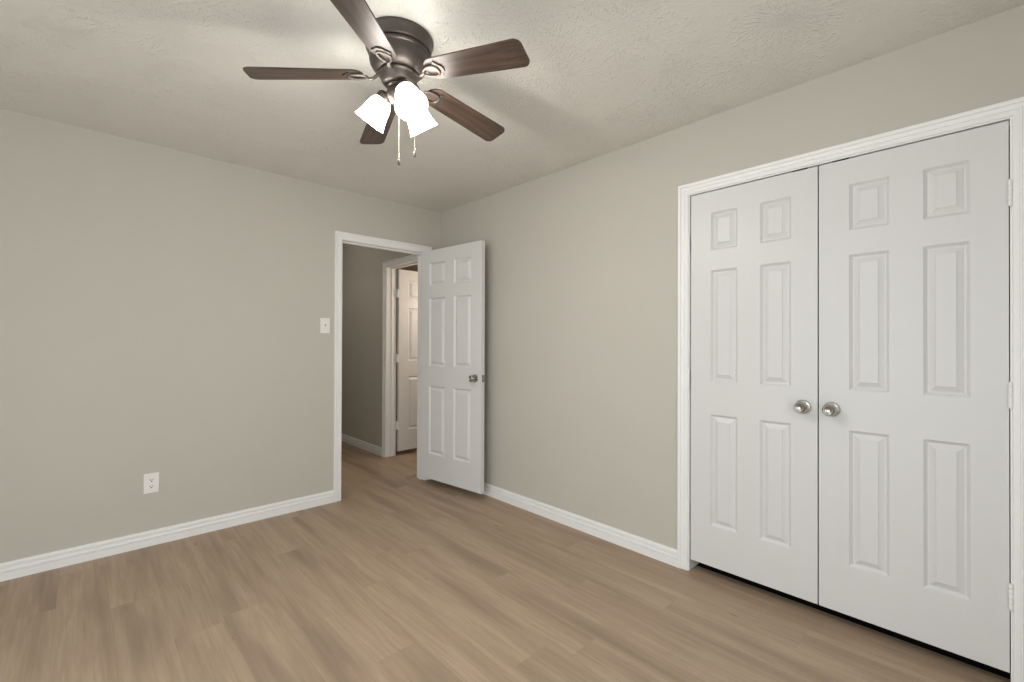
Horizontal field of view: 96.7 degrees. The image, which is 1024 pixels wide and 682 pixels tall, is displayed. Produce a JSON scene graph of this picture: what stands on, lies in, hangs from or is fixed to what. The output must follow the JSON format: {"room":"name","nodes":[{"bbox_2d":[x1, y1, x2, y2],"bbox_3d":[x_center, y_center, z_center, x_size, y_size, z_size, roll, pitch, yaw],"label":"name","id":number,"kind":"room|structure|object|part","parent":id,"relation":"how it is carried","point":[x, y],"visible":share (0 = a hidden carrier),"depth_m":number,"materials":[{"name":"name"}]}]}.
{"room":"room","nodes":[
{"label":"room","id":0,"kind":"room"},
{"bbox_2d":[0,108,440,562],"bbox_3d":[-2.186,0.022,2.861,4.070,2.440,0.120,0,0,-43],"label":"wall","id":1,"kind":"structure","parent":0,"point":[162,308],"depth_m":2.79,"materials":[{"name":"beige paint"}]},
{"bbox_2d":[144,472,158,493],"bbox_3d":[-2.191,0.864,2.766,0.075,0.120,0.009,0,0,-43],"label":"wall outlet","id":2,"kind":"object","parent":1,"relation":"attached to","point":[151,481],"visible":1,"depth_m":2.76,"materials":[{"name":"white plastic"}]},
{"bbox_2d":[0,490,333,581],"bbox_3d":[-2.099,1.197,2.846,3.950,0.091,0.018,0,0,-43],"label":"baseboard","id":3,"kind":"structure","parent":1,"relation":"attached to","point":[31,565],"depth_m":2.75,"materials":[{"name":"white paint"}]},
{"bbox_2d":[320,318,329,332],"bbox_3d":[-1.429,-0.118,3.484,0.072,0.116,0.017,0,0,-43],"label":"light switch","id":4,"kind":"object","parent":1,"relation":"attached to","point":[324,322],"visible":1,"depth_m":3.48,"materials":[{"name":"white plastic"}]},
{"bbox_2d":[333,231,431,501],"bbox_3d":[-1.098,0.198,3.878,0.880,2.106,0.137,0,0,-43],"label":"door frame","id":5,"kind":"structure","parent":1,"relation":"attached to","point":[339,235],"depth_m":3.57,"materials":[{"name":"white paint"}]},
{"bbox_2d":[396,269,397,417],"bbox_3d":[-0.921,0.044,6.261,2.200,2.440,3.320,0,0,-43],"label":"door frame","id":6,"kind":"structure","parent":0,"point":[396,269],"depth_m":7.46,"materials":[{"name":"beige paint"}]},
{"bbox_2d":[420,240,484,493],"bbox_3d":[-0.516,0.203,3.808,0.779,1.980,0.153,0,0,40],"label":"door","id":7,"kind":"structure","parent":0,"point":[452,332],"depth_m":3.76,"materials":[{"name":"white paint"}]},
{"bbox_2d":[0,418,1009,681],"bbox_3d":[-0.989,1.278,3.186,6.270,0.060,7.690,0,0,-43],"label":"floor","id":8,"kind":"structure","parent":0,"point":[405,577],"depth_m":2.09,"materials":[{"name":"brown wood"}]},
{"bbox_2d":[0,0,1023,271],"bbox_3d":[-0.980,-1.242,3.199,6.270,0.100,7.690,0,0,-43],"label":"ceiling","id":9,"kind":"structure","parent":0,"point":[601,77],"depth_m":2.02,"materials":[{"name":"white paint"}]},
{"bbox_2d":[243,0,529,164],"bbox_3d":[-0.432,-0.941,1.837,1.044,0.511,1.073,0,0,-43],"label":"ceiling fan","id":10,"kind":"object","parent":9,"relation":"hanging from","point":[399,50],"visible":1,"depth_m":1.73,"materials":[{"name":"brown wood"}]},
{"bbox_3d":[-0.787,-1.020,1.742,0.420,0.068,0.120,0,0,-12],"label":"blade","id":11,"kind":"part","parent":10,"relation":"part of","materials":[{"name":"brown wood"}]},
{"bbox_3d":[-0.478,-1.020,1.468,0.120,0.068,0.420,0,0,5],"label":"blade","id":12,"kind":"part","parent":10,"relation":"part of","materials":[{"name":"brown wood"}]},
{"bbox_3d":[-0.565,-0.917,1.833,0.126,0.142,0.133,0,0,-43],"label":"lamp shade","id":13,"kind":"part","parent":10,"relation":"part of","materials":[{"name":"white glass"}]},
{"bbox_3d":[-0.613,-1.017,2.114,0.120,0.068,0.420,0,0,-28],"label":"blade","id":14,"kind":"part","parent":10,"relation":"part of","materials":[{"name":"brown wood"}]},
{"bbox_3d":[-0.398,-0.933,1.734,0.054,0.079,0.070,0,0,-43],"label":"bulb","id":15,"kind":"part","parent":10,"relation":"part of","materials":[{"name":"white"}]},
{"bbox_3d":[-0.389,-0.917,1.719,0.124,0.142,0.138,0,0,-43],"label":"lamp shade","id":16,"kind":"part","parent":10,"relation":"part of","materials":[{"name":"white glass"}]},
{"bbox_3d":[-0.381,-0.916,1.895,0.138,0.142,0.124,0,0,-43],"label":"lamp shade","id":17,"kind":"part","parent":10,"relation":"part of","materials":[{"name":"white glass"}]},
{"bbox_3d":[-0.213,-1.016,2.059,0.120,0.068,0.420,0,0,44],"label":"blade","id":18,"kind":"part","parent":10,"relation":"part of","materials":[{"name":"brown wood"}]},
{"bbox_3d":[-0.141,-1.018,1.661,0.420,0.068,0.120,0,0,26],"label":"blade","id":19,"kind":"part","parent":10,"relation":"part of","materials":[{"name":"brown wood"}]},
{"bbox_2d":[342,5,1023,548],"bbox_3d":[-0.228,0.034,3.826,0.140,2.440,7.570,0,0,-43],"label":"wall","id":20,"kind":"structure","parent":0,"point":[581,362],"depth_m":2.85,"materials":[{"name":"beige paint"}]},
{"bbox_2d":[342,434,381,455],"bbox_3d":[-2.151,1.211,5.732,0.018,0.091,2.156,0,0,-43],"label":"baseboard","id":21,"kind":"structure","parent":20,"relation":"attached to","point":[350,440],"depth_m":5.29,"materials":[{"name":"white paint"}]},
{"bbox_2d":[382,255,417,456],"bbox_3d":[-1.061,0.200,4.674,0.132,2.111,0.882,0,0,-43],"label":"door frame","id":22,"kind":"structure","parent":20,"relation":"attached to","point":[391,270],"depth_m":4.94,"materials":[{"name":"white paint"}]},
{"bbox_2d":[396,269,417,450],"bbox_3d":[-0.995,0.211,5.248,0.762,1.990,0.046,0,0,-45],"label":"door","id":23,"kind":"structure","parent":20,"relation":"in","point":[407,292],"depth_m":5.05,"materials":[{"name":"white paint"}]},
{"bbox_2d":[482,482,676,566],"bbox_3d":[0.783,1.206,2.661,0.018,0.091,4.250,0,0,-43],"label":"baseboard","id":24,"kind":"structure","parent":20,"relation":"attached to","point":[652,549],"depth_m":2.95,"materials":[{"name":"white paint"}]},
{"bbox_2d":[687,166,818,603],"bbox_3d":[1.164,0.198,2.266,0.094,1.978,0.602,0,0,-43],"label":"door","id":25,"kind":"structure","parent":20,"relation":"in","point":[755,245],"depth_m":2.24,"materials":[{"name":"white paint"}]},
{"bbox_2d":[677,96,1023,681],"bbox_3d":[1.413,0.196,2.092,0.137,2.109,1.304,0,0,-43],"label":"door frame","id":26,"kind":"structure","parent":20,"relation":"attached to","point":[1014,108],"depth_m":1.74,"materials":[{"name":"white paint"}]},
{"bbox_2d":[819,121,1013,672],"bbox_3d":[1.577,0.197,1.829,0.094,1.978,0.589,0,0,-43],"label":"door","id":27,"kind":"structure","parent":20,"relation":"in","point":[916,391],"depth_m":1.81,"materials":[{"name":"white paint"}]},
{"bbox_2d":[1009,373,1009,581],"bbox_3d":[1.859,-0.017,2.290,0.780,2.540,2.570,0,0,-43],"label":"wall","id":28,"kind":"structure","parent":0,"point":[1009,373],"depth_m":2.20,"materials":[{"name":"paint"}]}
]}

